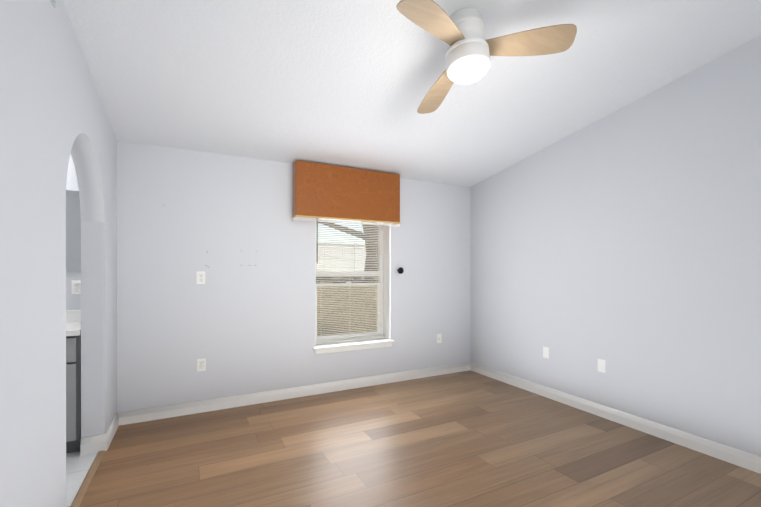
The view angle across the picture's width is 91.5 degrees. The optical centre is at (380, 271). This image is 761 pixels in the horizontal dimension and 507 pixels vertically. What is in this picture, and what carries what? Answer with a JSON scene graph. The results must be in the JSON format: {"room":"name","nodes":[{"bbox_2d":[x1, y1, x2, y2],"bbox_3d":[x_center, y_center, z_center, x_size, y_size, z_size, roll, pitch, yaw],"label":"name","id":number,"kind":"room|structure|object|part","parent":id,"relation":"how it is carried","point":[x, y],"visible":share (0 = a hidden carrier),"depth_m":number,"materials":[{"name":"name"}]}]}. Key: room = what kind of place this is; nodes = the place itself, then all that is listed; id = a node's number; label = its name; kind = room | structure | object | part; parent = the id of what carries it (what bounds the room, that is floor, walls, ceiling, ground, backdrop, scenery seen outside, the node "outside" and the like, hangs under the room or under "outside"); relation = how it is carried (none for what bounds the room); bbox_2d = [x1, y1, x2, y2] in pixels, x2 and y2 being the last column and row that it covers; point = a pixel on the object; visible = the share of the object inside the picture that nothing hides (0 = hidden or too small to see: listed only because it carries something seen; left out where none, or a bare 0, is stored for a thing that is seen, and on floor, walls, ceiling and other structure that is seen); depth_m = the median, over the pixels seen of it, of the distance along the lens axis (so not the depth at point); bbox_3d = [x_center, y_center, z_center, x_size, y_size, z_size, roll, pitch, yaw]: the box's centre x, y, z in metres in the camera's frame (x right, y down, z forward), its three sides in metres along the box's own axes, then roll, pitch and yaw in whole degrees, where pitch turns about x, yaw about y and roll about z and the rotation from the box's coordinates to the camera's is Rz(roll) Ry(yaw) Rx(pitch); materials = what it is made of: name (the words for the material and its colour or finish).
{"room":"empty bedroom","nodes":[
{"label":"empty bedroom","id":0,"kind":"room"},
{"bbox_2d":[0,0,116,506],"bbox_3d":[-1.274,-0.376,1.096,0.140,3.400,4.590,0,0,-27],"label":"wall","id":1,"kind":"structure","parent":0,"point":[53,115],"depth_m":1.64,"materials":[{"name":"paint"}]},
{"bbox_2d":[100,412,119,450],"bbox_3d":[-2.127,1.259,2.934,0.015,0.125,0.485,0,0,-27],"label":"baseboard","id":2,"kind":"structure","parent":1,"relation":"attached to","point":[102,442],"depth_m":2.84,"materials":[{"name":"white wood"}]},
{"bbox_2d":[66,140,469,412],"bbox_3d":[-1.500,-0.380,3.671,6.304,3.400,0.200,0,0,-27],"label":"wall","id":3,"kind":"structure","parent":0,"point":[245,328],"depth_m":3.63,"materials":[{"name":"paint"}]},
{"bbox_2d":[66,190,80,271],"bbox_3d":[-2.946,-0.324,2.814,1.150,0.670,0.005,0,0,-27],"label":"mirror","id":4,"kind":"object","parent":3,"relation":"attached to","point":[73,238],"depth_m":3.03,"materials":[{"name":"clear glass"}]},
{"bbox_2d":[66,310,80,321],"bbox_3d":[-2.970,0.370,2.791,1.326,0.100,0.020,0,0,-27],"label":"backsplash","id":5,"kind":"structure","parent":3,"relation":"attached to","point":[71,315],"depth_m":3.02,"materials":[{"name":"white tile"}]},
{"bbox_2d":[71,280,80,293],"bbox_3d":[-2.494,0.131,3.045,0.072,0.116,0.008,0,0,-27],"label":"electrical outlet","id":6,"kind":"object","parent":3,"relation":"attached to","point":[76,286],"visible":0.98,"depth_m":3.04,"materials":[{"name":"white plastic"}]},
{"bbox_2d":[197,271,204,283],"bbox_3d":[-1.679,0.062,3.462,0.072,0.116,0.008,0,0,-27],"label":"electrical outlet","id":7,"kind":"object","parent":3,"relation":"attached to","point":[200,277],"visible":1,"depth_m":3.46,"materials":[{"name":"white plastic"}]},
{"bbox_2d":[197,358,205,371],"bbox_3d":[-1.675,0.878,3.466,0.072,0.116,0.008,0,0,-27],"label":"electrical outlet","id":8,"kind":"object","parent":3,"relation":"attached to","point":[201,364],"visible":1,"depth_m":3.46,"materials":[{"name":"white plastic"}]},
{"bbox_2d":[120,362,471,424],"bbox_3d":[-0.537,1.266,4.046,3.860,0.108,0.015,0,0,-27],"label":"baseboard","id":9,"kind":"structure","parent":3,"relation":"attached to","point":[155,413],"depth_m":3.77,"materials":[{"name":"white wood"}]},
{"bbox_2d":[292,160,400,226],"bbox_3d":[-0.343,-0.815,4.061,1.225,0.602,0.156,0,0,-27],"label":"valance","id":10,"kind":"object","parent":3,"relation":"attached to","point":[329,192],"visible":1,"depth_m":3.96,"materials":[{"name":"fabric"}]},
{"bbox_2d":[316,221,382,341],"bbox_3d":[-0.384,0.054,4.366,0.909,1.521,0.070,0,0,-27],"label":"window","id":11,"kind":"structure","parent":3,"relation":"in","point":[381,308],"depth_m":4.43,"materials":[{"name":"white plastic"}]},
{"bbox_3d":[-0.377,0.455,4.352,0.829,0.655,0.036,0,0,-27],"label":"window sash","id":12,"kind":"part","parent":11,"relation":"part of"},
{"bbox_2d":[316,218,384,343],"bbox_3d":[-0.352,0.054,4.303,0.897,1.518,0.054,0,0,-27],"label":"window blinds","id":13,"kind":"object","parent":11,"relation":"attached to","point":[344,339],"visible":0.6,"depth_m":4.31,"materials":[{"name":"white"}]},
{"bbox_2d":[313,338,393,354],"bbox_3d":[-0.322,0.854,4.245,0.977,0.078,0.225,0,0,-27],"label":"window sill","id":14,"kind":"structure","parent":3,"relation":"attached to","point":[348,346],"depth_m":4.17,"materials":[{"name":"white wood"}]},
{"bbox_2d":[383,223,390,339],"bbox_3d":[-0.331,0.052,4.262,0.917,1.525,0.184,0,0,-27],"label":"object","id":15,"kind":"object","parent":3,"relation":"attached to","point":[387,283],"visible":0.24,"depth_m":4.45,"materials":[{"name":"white wood"}]},
{"bbox_2d":[397,267,403,273],"bbox_3d":[0.231,-0.006,4.404,0.080,0.080,0.072,0,0,-27],"label":"knob","id":16,"kind":"object","parent":3,"relation":"attached to","point":[400,270],"visible":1,"depth_m":4.37,"materials":[{"name":"black metal"}]},
{"bbox_2d":[437,334,441,342],"bbox_3d":[0.747,0.857,4.701,0.072,0.116,0.016,0,0,-27],"label":"electrical outlet","id":17,"kind":"object","parent":3,"relation":"attached to","point":[439,338],"visible":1,"depth_m":4.71,"materials":[{"name":"white plastic"}]},
{"bbox_2d":[63,0,760,186],"bbox_3d":[0.485,-1.537,2.107,4.194,0.898,4.790,0,0,-27],"label":"ceiling","id":18,"kind":"structure","parent":0,"point":[346,83],"depth_m":2.56,"materials":[{"name":"white paint"}]},
{"bbox_2d":[396,0,576,113],"bbox_3d":[0.427,-1.276,2.179,1.023,0.362,0.958,0,0,-27],"label":"fan","id":19,"kind":"object","parent":18,"relation":"hanging from","point":[470,50],"visible":1,"depth_m":2.04,"materials":[{"name":"beige wood"}]},
{"bbox_3d":[0.286,-1.257,1.875,0.494,0.037,0.290,0,0,-27],"label":"blade","id":20,"kind":"part","parent":19,"relation":"part of","materials":[{"name":"brown wood"}]},
{"bbox_3d":[0.407,-1.193,2.434,0.194,0.149,0.486,0,0,-27],"label":"blade","id":21,"kind":"part","parent":19,"relation":"part of","materials":[{"name":"brown wood"}]},
{"bbox_3d":[0.815,-1.269,2.058,0.444,0.064,0.389,0,0,-27],"label":"blade","id":22,"kind":"part","parent":19,"relation":"part of","materials":[{"name":"brown wood"}]},
{"bbox_2d":[66,370,760,506],"bbox_3d":[-0.320,1.353,1.587,6.104,0.060,4.590,0,0,-27],"label":"floor","id":23,"kind":"structure","parent":0,"point":[469,438],"depth_m":2.61,"materials":[{"name":"brown wood"}]},
{"bbox_2d":[66,334,80,452],"bbox_3d":[-2.844,0.892,2.566,1.304,0.860,0.536,0,0,-27],"label":"bathroom vanity","id":24,"kind":"object","parent":23,"relation":"on","point":[73,379],"depth_m":2.64,"materials":[{"name":"grey wood"}]},
{"bbox_2d":[66,322,80,333],"bbox_3d":[-2.856,0.440,2.568,1.326,0.040,0.521,0,0,-27],"label":"countertop","id":25,"kind":"structure","parent":24,"relation":"on","point":[71,327],"depth_m":2.73,"materials":[{"name":"white stone"}]},
{"bbox_2d":[70,450,104,506],"bbox_3d":[-1.829,1.318,2.297,0.046,0.009,0.948,0,0,-27],"label":"threshold","id":26,"kind":"object","parent":23,"relation":"on","point":[82,490],"depth_m":2.32,"materials":[{"name":"brown wood"}]},
{"bbox_2d":[470,36,760,455],"bbox_3d":[2.321,-0.379,2.937,0.170,3.400,4.590,0,0,-27],"label":"wall","id":27,"kind":"structure","parent":0,"point":[624,243],"depth_m":3.04,"materials":[{"name":"paint"}]},
{"bbox_2d":[543,346,548,358],"bbox_3d":[1.745,0.855,3.895,0.016,0.116,0.072,0,0,-27],"label":"electrical outlet","id":28,"kind":"object","parent":27,"relation":"attached to","point":[545,352],"visible":1,"depth_m":3.89,"materials":[{"name":"white plastic"}]},
{"bbox_2d":[598,359,604,372],"bbox_3d":[2.011,0.860,3.366,0.008,0.116,0.072,0,0,-27],"label":"electrical outlet","id":29,"kind":"object","parent":27,"relation":"attached to","point":[601,365],"visible":1,"depth_m":3.36,"materials":[{"name":"white plastic"}]},
{"bbox_2d":[472,363,760,473],"bbox_3d":[2.204,1.268,2.963,0.015,0.108,4.440,0,0,-27],"label":"baseboard","id":30,"kind":"structure","parent":27,"relation":"attached to","point":[749,461],"depth_m":3.07,"materials":[{"name":"white wood"}]},
{"label":"outside","id":31,"kind":"structure","parent":0,"visible":0},
{"bbox_2d":[317,277,377,335],"bbox_3d":[-19.988,0.908,70.704,150.000,1.850,135.940,0,0,-27],"label":"ground","id":32,"kind":"structure","parent":31,"point":[325,321],"depth_m":8.42,"materials":[{"name":"beige"}]},
{"bbox_2d":[316,241,365,271],"bbox_3d":[-13.953,-0.848,17.595,32.470,2.000,0.140,0,0,-27],"label":"fence","id":33,"kind":"object","parent":32,"relation":"on","point":[340,259],"depth_m":23.43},
{"bbox_2d":[316,277,377,282],"bbox_3d":[1.567,0.302,12.950,12.071,0.420,1.386,0,0,-27],"label":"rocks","id":34,"kind":"object","parent":32,"relation":"on","point":[348,278],"depth_m":11.46},
{"bbox_2d":[316,218,377,276],"bbox_3d":[-1.014,-2.524,13.373,10.304,5.864,5.074,0,0,-27],"label":"tree","id":35,"kind":"object","parent":32,"relation":"on","point":[365,244],"depth_m":13.32,"materials":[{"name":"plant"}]}
]}

